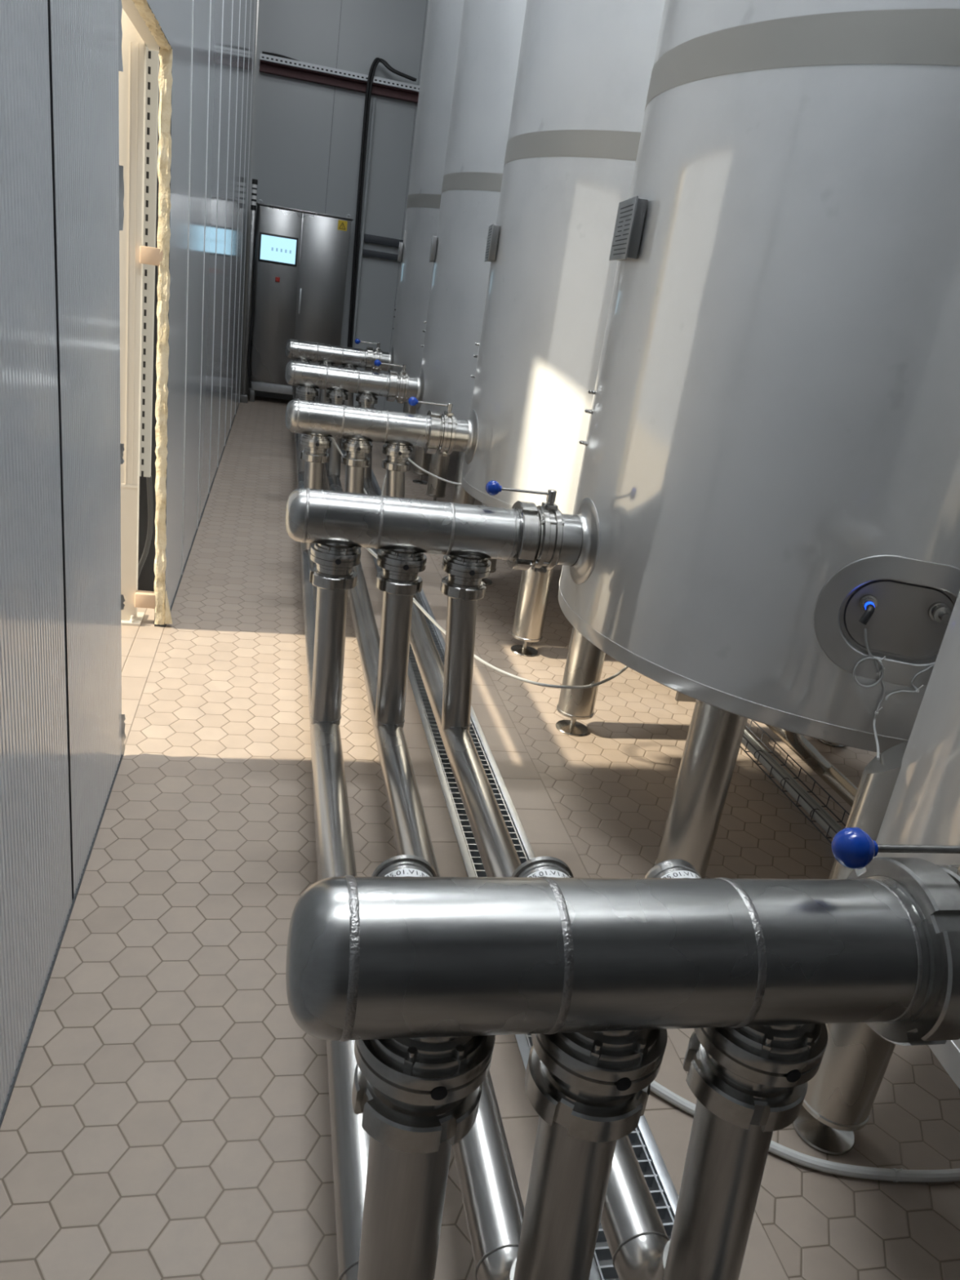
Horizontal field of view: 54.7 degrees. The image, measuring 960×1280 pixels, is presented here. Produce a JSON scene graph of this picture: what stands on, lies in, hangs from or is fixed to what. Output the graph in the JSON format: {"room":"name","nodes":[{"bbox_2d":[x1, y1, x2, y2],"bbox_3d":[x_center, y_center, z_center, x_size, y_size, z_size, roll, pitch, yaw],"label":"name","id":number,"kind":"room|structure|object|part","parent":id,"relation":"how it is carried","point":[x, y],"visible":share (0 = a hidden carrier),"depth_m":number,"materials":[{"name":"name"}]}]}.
{"room":"processing plant","nodes":[
{"label":"processing plant","id":0,"kind":"room"},
{"bbox_2d":[0,0,257,1128],"bbox_3d":[-1.225,-3.143,4.020,0.083,5.900,14.500,3,21,-13],"label":"wall","id":1,"kind":"structure","parent":0,"point":[63,737],"depth_m":2.18,"materials":[{"name":"grey metal"}]},
{"bbox_2d":[121,0,163,51],"bbox_3d":[-0.980,-1.860,2.410,0.066,0.158,2.330,4,21,-13],"label":"lintel beam","id":2,"kind":"structure","parent":1,"relation":"attached to","point":[128,6],"depth_m":3.10,"materials":[{"name":"beige paint"}]},
{"bbox_2d":[139,45,159,477],"bbox_3d":[-1.381,-1.644,3.853,0.064,1.950,0.030,4,21,-13],"label":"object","id":3,"kind":"object","parent":1,"relation":"attached to","point":[152,91],"visible":0.61,"depth_m":3.87,"materials":[{"name":"silver metal"}]},
{"bbox_2d":[137,475,153,578],"bbox_3d":[-1.579,-0.471,4.315,0.112,0.604,0.024,4,21,-13],"label":"cable","id":4,"kind":"object","parent":3,"relation":"hanging from","point":[149,486],"visible":0.72,"depth_m":4.29,"materials":[{"name":"black rubber"}]},
{"bbox_2d":[243,0,428,412],"bbox_3d":[0.522,-5.575,11.402,6.470,6.000,0.060,4,21,-13],"label":"wall","id":5,"kind":"structure","parent":0,"point":[307,135],"depth_m":10.76,"materials":[{"name":"grey"}]},
{"bbox_2d":[259,60,418,103],"bbox_3d":[0.615,-6.192,11.072,6.320,0.100,0.100,4,21,-13],"label":"beam","id":6,"kind":"structure","parent":5,"relation":"attached to","point":[265,67],"depth_m":10.54,"materials":[{"name":"red"}]},
{"bbox_2d":[259,53,419,92],"bbox_3d":[0.630,-6.261,11.026,6.320,0.061,0.120,4,21,-13],"label":"cable tray","id":7,"kind":"object","parent":6,"relation":"on","point":[264,57],"visible":0.36,"depth_m":10.44,"materials":[{"name":"silver metal"}]},
{"bbox_2d":[262,51,298,61],"bbox_3d":[-2.072,-6.453,10.360,0.702,0.080,0.032,4,21,-13],"label":"cable","id":8,"kind":"object","parent":7,"relation":"on","point":[263,52],"visible":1,"depth_m":10.30,"materials":[{"name":"black rubber"}]},
{"bbox_2d":[347,57,416,347],"bbox_3d":[-1.238,-4.844,11.113,0.557,3.643,0.100,4,21,-13],"label":"cable bundle","id":9,"kind":"object","parent":7,"relation":"hanging from","point":[356,272],"visible":0.95,"depth_m":10.91,"materials":[{"name":"black rubber"}]},
{"bbox_2d":[362,248,398,260],"bbox_3d":[-0.906,-4.677,11.399,1.130,0.070,0.065,4,21,-13],"label":"wall rail","id":10,"kind":"object","parent":5,"relation":"attached to","point":[366,252],"visible":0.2,"depth_m":11.30,"materials":[{"name":"grey metal"}]},
{"bbox_2d":[364,233,403,247],"bbox_3d":[-0.883,-4.825,11.343,1.130,0.090,0.065,4,21,-13],"label":"wall rail","id":11,"kind":"object","parent":5,"relation":"attached to","point":[370,238],"visible":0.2,"depth_m":11.24,"materials":[{"name":"grey metal"}]},
{"bbox_2d":[0,395,959,1279],"bbox_3d":[-2.837,-0.769,5.689,15.000,0.120,20.000,4,21,-13],"label":"floor","id":12,"kind":"structure","parent":0,"point":[167,1116],"depth_m":2.35,"materials":[{"name":"tile"}]},
{"bbox_2d":[118,8,146,626],"bbox_3d":[-1.451,-1.264,3.773,0.190,2.520,0.150,4,21,-13],"label":"steel column","id":13,"kind":"structure","parent":12,"relation":"on","point":[132,81],"depth_m":3.70,"materials":[{"name":"beige paint"}]},
{"bbox_3d":[-1.630,-0.101,4.207,0.190,0.012,0.150,4,21,-13],"label":"plate","id":14,"kind":"part","parent":13,"relation":"part of","materials":[{"name":"beige paint"}]},
{"bbox_2d":[134,590,155,608],"bbox_3d":[-1.496,-0.182,4.155,0.087,0.065,0.055,4,21,-13],"label":"block","id":15,"kind":"object","parent":13,"relation":"attached to","point":[143,599],"visible":0.8,"depth_m":4.13,"materials":[{"name":"beige wood"}]},
{"bbox_2d":[139,245,163,266],"bbox_3d":[-1.291,-1.512,3.659,0.087,0.065,0.055,4,21,-13],"label":"block","id":16,"kind":"object","parent":13,"relation":"attached to","point":[148,255],"visible":0.8,"depth_m":3.63,"materials":[{"name":"beige wood"}]},
{"bbox_2d":[137,93,159,591],"bbox_3d":[-1.521,-1.413,4.044,0.280,2.550,0.060,4,21,-13],"label":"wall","id":17,"kind":"structure","parent":12,"relation":"on","point":[147,575],"depth_m":4.32,"materials":[{"name":"black metal"}]},
{"bbox_2d":[240,178,257,403],"bbox_3d":[-2.637,-3.942,10.622,0.085,2.410,0.090,4,21,-13],"label":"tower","id":18,"kind":"object","parent":12,"relation":"on","point":[243,397],"visible":1,"depth_m":10.57,"materials":[{"name":"metal"}]},
{"bbox_2d":[248,199,353,401],"bbox_3d":[-2.173,-3.950,11.092,1.080,2.231,0.596,4,21,-13],"label":"tall cabinet","id":19,"kind":"object","parent":12,"relation":"on","point":[301,257],"visible":0.88,"depth_m":10.76,"materials":[{"name":"metal"}]},
{"bbox_2d":[247,204,259,387],"bbox_3d":[-2.605,-3.917,10.687,0.031,1.993,0.078,23,25,35],"label":"cable","id":20,"kind":"object","parent":19,"relation":"attached to","point":[258,206],"visible":1,"depth_m":10.65,"materials":[{"name":"black rubber"}]},
{"bbox_3d":[-2.377,-3.962,10.768,0.490,1.900,0.022,4,21,-13],"label":"door","id":21,"kind":"part","parent":19,"relation":"part of","materials":[{"name":"metal"}]},
{"bbox_3d":[-2.094,-3.944,10.807,0.020,0.280,0.030,4,21,-13],"label":"handle","id":22,"kind":"part","parent":19,"relation":"part of","materials":[{"name":"silver metal"}]},
{"bbox_3d":[-1.870,-3.929,10.888,0.538,1.900,0.022,4,21,-13],"label":"door","id":23,"kind":"part","parent":19,"relation":"part of","materials":[{"name":"metal"}]},
{"bbox_2d":[292,385,369,1279],"bbox_3d":[-1.217,-1.171,6.431,0.098,0.204,11.530,4,21,-13],"label":"pipe","id":24,"kind":"object","parent":12,"relation":"on","point":[335,857],"visible":0.3,"depth_m":2.21,"materials":[{"name":"metal"}]},
{"bbox_2d":[315,395,524,1279],"bbox_3d":[-1.017,-1.158,6.479,0.098,0.204,11.530,4,21,-13],"label":"pipe","id":25,"kind":"object","parent":12,"relation":"on","point":[492,1202],"visible":0.36,"depth_m":1.60,"materials":[{"name":"metal"}]},
{"bbox_2d":[285,338,389,406],"bbox_3d":[-1.287,-2.279,8.271,0.910,0.835,0.410,4,21,-13],"label":"pipe manifold","id":26,"kind":"object","parent":25,"relation":"attached to","point":[299,350],"visible":0.59,"depth_m":8.04,"materials":[{"name":"metal"}]},
{"bbox_3d":[-1.065,-2.598,8.078,0.048,0.045,0.045,4,21,-13],"label":"ball knob","id":27,"kind":"part","parent":26,"relation":"part of","materials":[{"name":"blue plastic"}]},
{"bbox_3d":[-0.969,-2.586,8.103,0.194,0.036,0.027,4,21,-13],"label":"valve lever","id":28,"kind":"part","parent":26,"relation":"part of","materials":[{"name":"metal"}]},
{"bbox_2d":[284,359,417,480],"bbox_3d":[-0.918,-1.565,6.511,0.910,0.835,0.410,4,21,-13],"label":"pipe manifold","id":29,"kind":"object","parent":25,"relation":"attached to","point":[308,377],"visible":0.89,"depth_m":6.29,"materials":[{"name":"metal"}]},
{"bbox_3d":[-0.696,-1.885,6.317,0.048,0.045,0.045,4,21,-13],"label":"ball knob","id":30,"kind":"part","parent":29,"relation":"part of","materials":[{"name":"blue plastic"}]},
{"bbox_3d":[-0.600,-1.873,6.342,0.194,0.036,0.027,4,21,-13],"label":"valve lever","id":31,"kind":"part","parent":29,"relation":"part of","materials":[{"name":"metal"}]},
{"bbox_2d":[284,396,468,551],"bbox_3d":[-0.549,-0.852,4.750,0.910,0.835,0.410,4,21,-13],"label":"pipe manifold","id":32,"kind":"object","parent":25,"relation":"attached to","point":[445,433],"visible":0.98,"depth_m":4.54,"materials":[{"name":"metal"}]},
{"bbox_2d":[330,436,367,493],"bbox_3d":[-0.592,-0.829,4.986,0.470,0.539,0.182,11,20,6],"label":"tube","id":33,"kind":"object","parent":32,"relation":"attached to","point":[331,437],"visible":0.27,"depth_m":4.96,"materials":[{"name":"grey plastic"}]},
{"bbox_2d":[381,473,386,495],"bbox_3d":[-0.473,-0.859,5.021,0.047,0.472,0.126,-11,28,-42],"label":"tube","id":34,"kind":"object","parent":32,"relation":"attached to","point":[384,479],"visible":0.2,"depth_m":5.06,"materials":[{"name":"grey plastic"}]},
{"bbox_3d":[-0.328,-1.171,4.557,0.048,0.045,0.045,4,21,-13],"label":"ball knob","id":35,"kind":"part","parent":32,"relation":"part of","materials":[{"name":"blue plastic"}]},
{"bbox_3d":[-0.231,-1.159,4.582,0.194,0.036,0.027,4,21,-13],"label":"valve lever","id":36,"kind":"part","parent":32,"relation":"part of","materials":[{"name":"metal"}]},
{"bbox_2d":[284,480,582,730],"bbox_3d":[-0.181,-0.138,2.990,0.910,0.835,0.410,4,21,-13],"label":"pipe manifold","id":37,"kind":"object","parent":25,"relation":"attached to","point":[526,535],"visible":1,"depth_m":2.80,"materials":[{"name":"metal"}]},
{"bbox_3d":[0.041,-0.458,2.796,0.048,0.045,0.045,4,21,-13],"label":"ball knob","id":38,"kind":"part","parent":37,"relation":"part of","materials":[{"name":"blue plastic"}]},
{"bbox_2d":[364,547,628,688],"bbox_3d":[0.102,-0.111,3.318,1.225,0.520,0.181,4,21,-13],"label":"tube","id":39,"kind":"object","parent":37,"relation":"attached to","point":[369,549],"visible":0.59,"depth_m":3.35,"materials":[{"name":"grey plastic"}]},
{"bbox_3d":[0.138,-0.446,2.821,0.194,0.036,0.027,4,21,-13],"label":"valve lever","id":40,"kind":"part","parent":37,"relation":"part of","materials":[{"name":"metal"}]},
{"bbox_2d":[386,0,464,484],"bbox_3d":[0.281,-3.767,7.886,1.840,4.810,1.801,4,21,-13],"label":"storage tank","id":41,"kind":"object","parent":12,"relation":"on","point":[444,17],"visible":0.22,"depth_m":7.42,"materials":[{"name":"metal"}]},
{"bbox_3d":[-0.674,-2.142,8.949,0.153,0.632,0.153,4,21,-13],"label":"leg","id":42,"kind":"part","parent":41,"relation":"part of","materials":[{"name":"metal"}]},
{"bbox_3d":[-0.465,-1.736,7.948,0.153,0.632,0.153,4,21,-13],"label":"leg","id":43,"kind":"part","parent":41,"relation":"part of","materials":[{"name":"metal"}]},
{"bbox_2d":[415,0,526,504],"bbox_3d":[0.650,-3.053,6.126,1.840,4.810,1.801,4,21,-13],"label":"storage tank","id":44,"kind":"object","parent":12,"relation":"on","point":[491,30],"visible":0.25,"depth_m":5.72,"materials":[{"name":"metal"}]},
{"bbox_3d":[-0.306,-1.428,7.189,0.153,0.632,0.153,4,21,-13],"label":"leg","id":45,"kind":"part","parent":44,"relation":"part of","materials":[{"name":"metal"}]},
{"bbox_3d":[-0.096,-1.022,6.188,0.153,0.632,0.153,4,21,-13],"label":"leg","id":46,"kind":"part","parent":44,"relation":"part of","materials":[{"name":"metal"}]},
{"bbox_2d":[342,438,671,1279],"bbox_3d":[-0.802,-1.144,6.529,0.098,0.204,11.530,4,21,-13],"label":"pipe","id":47,"kind":"object","parent":12,"relation":"on","point":[637,1240],"visible":0.4,"depth_m":2.36,"materials":[{"name":"metal"}]},
{"bbox_2d":[341,438,678,1279],"bbox_3d":[-0.399,-0.160,5.029,0.234,0.103,13.780,4,21,-13],"label":"drain grate","id":48,"kind":"object","parent":12,"relation":"in","point":[660,1185],"visible":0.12,"depth_m":3.01,"materials":[{"name":"silver metal"}]},
{"bbox_2d":[461,0,665,656],"bbox_3d":[1.019,-2.340,4.365,1.840,4.810,1.801,4,21,-13],"label":"storage tank","id":49,"kind":"object","parent":12,"relation":"on","point":[584,67],"visible":0.3,"depth_m":3.99,"materials":[{"name":"metal"}]},
{"bbox_2d":[407,457,462,485],"bbox_3d":[-0.161,-0.921,5.122,0.524,0.130,0.032,4,21,-13],"label":"tube","id":50,"kind":"object","parent":49,"relation":"attached to","point":[408,459],"visible":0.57,"depth_m":5.11,"materials":[{"name":"grey plastic"}]},
{"bbox_3d":[0.063,-0.715,5.428,0.153,0.632,0.153,4,21,-13],"label":"leg","id":51,"kind":"part","parent":49,"relation":"part of","materials":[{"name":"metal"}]},
{"bbox_3d":[0.273,-0.309,4.427,0.153,0.632,0.153,4,21,-13],"label":"leg","id":52,"kind":"part","parent":49,"relation":"part of","materials":[{"name":"metal"}]},
{"bbox_2d":[555,0,959,878],"bbox_3d":[1.387,-1.626,2.605,1.840,4.810,1.801,4,21,-13],"label":"storage tank","id":53,"kind":"object","parent":12,"relation":"on","point":[769,478],"visible":0.9,"depth_m":2.28,"materials":[{"name":"metal"}]},
{"bbox_3d":[0.431,-0.001,3.667,0.153,0.632,0.153,4,21,-13],"label":"leg","id":54,"kind":"part","parent":53,"relation":"part of","materials":[{"name":"metal"}]},
{"bbox_3d":[0.641,0.404,2.667,0.153,0.632,0.153,4,21,-13],"label":"leg","id":55,"kind":"part","parent":53,"relation":"part of","materials":[{"name":"metal"}]},
{"bbox_2d":[853,628,885,759],"bbox_3d":[0.890,0.173,2.050,0.095,0.231,0.577,14,21,13],"label":"cable","id":56,"kind":"object","parent":53,"relation":"attached to","point":[875,660],"visible":1,"depth_m":2.29,"materials":[{"name":"grey plastic"}]},
{"bbox_2d":[884,663,934,700],"bbox_3d":[1.080,0.102,2.287,0.129,0.128,0.016,10,20,4],"label":"cable","id":57,"kind":"object","parent":53,"relation":"attached to","point":[932,665],"visible":0.85,"depth_m":2.29,"materials":[{"name":"grey plastic"}]},
{"bbox_2d":[675,691,849,843],"bbox_3d":[0.334,-1.011,7.282,0.130,0.132,9.974,4,21,-13],"label":"floor drain","id":58,"kind":"object","parent":12,"relation":"on","point":[816,811],"visible":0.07,"depth_m":3.38,"materials":[{"name":"grey metal"}]},
{"bbox_2d":[649,1080,959,1182],"bbox_3d":[0.739,1.029,2.013,1.126,0.110,0.211,11,20,6],"label":"hose","id":59,"kind":"object","parent":12,"relation":"on","point":[894,1175],"visible":0.61,"depth_m":1.94,"materials":[{"name":"grey"}]},
{"bbox_2d":[765,724,857,807],"bbox_3d":[0.454,-1.114,6.925,0.288,0.605,9.350,4,21,-13],"label":"drain pipe","id":60,"kind":"object","parent":12,"relation":"on","point":[798,744],"visible":0.12,"depth_m":3.36,"materials":[{"name":"metal"}]},
{"bbox_2d":[792,590,959,1155],"bbox_3d":[1.776,-0.979,0.822,1.840,4.954,1.802,4,21,-13],"label":"storage tank","id":61,"kind":"object","parent":12,"relation":"on","point":[910,795],"visible":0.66,"depth_m":1.66,"materials":[{"name":"metal"}]},
{"bbox_2d":[285,827,959,1279],"bbox_3d":[0.192,0.549,1.220,0.910,0.835,0.410,4,21,-13],"label":"pipe manifold","id":62,"kind":"object","parent":61,"relation":"attached to","point":[408,963],"visible":1,"depth_m":0.99,"materials":[{"name":"metal"}]},
{"bbox_3d":[0.414,0.230,1.026,0.048,0.045,0.045,4,21,-13],"label":"ball knob","id":63,"kind":"part","parent":62,"relation":"part of","materials":[{"name":"blue plastic"}]},
{"bbox_3d":[0.510,0.242,1.051,0.194,0.036,0.027,4,21,-13],"label":"valve lever","id":64,"kind":"part","parent":62,"relation":"part of","materials":[{"name":"metal"}]},
{"bbox_3d":[0.812,0.702,1.905,0.153,0.651,0.153,4,21,-13],"label":"leg","id":65,"kind":"part","parent":61,"relation":"part of","materials":[{"name":"metal"}]}
]}

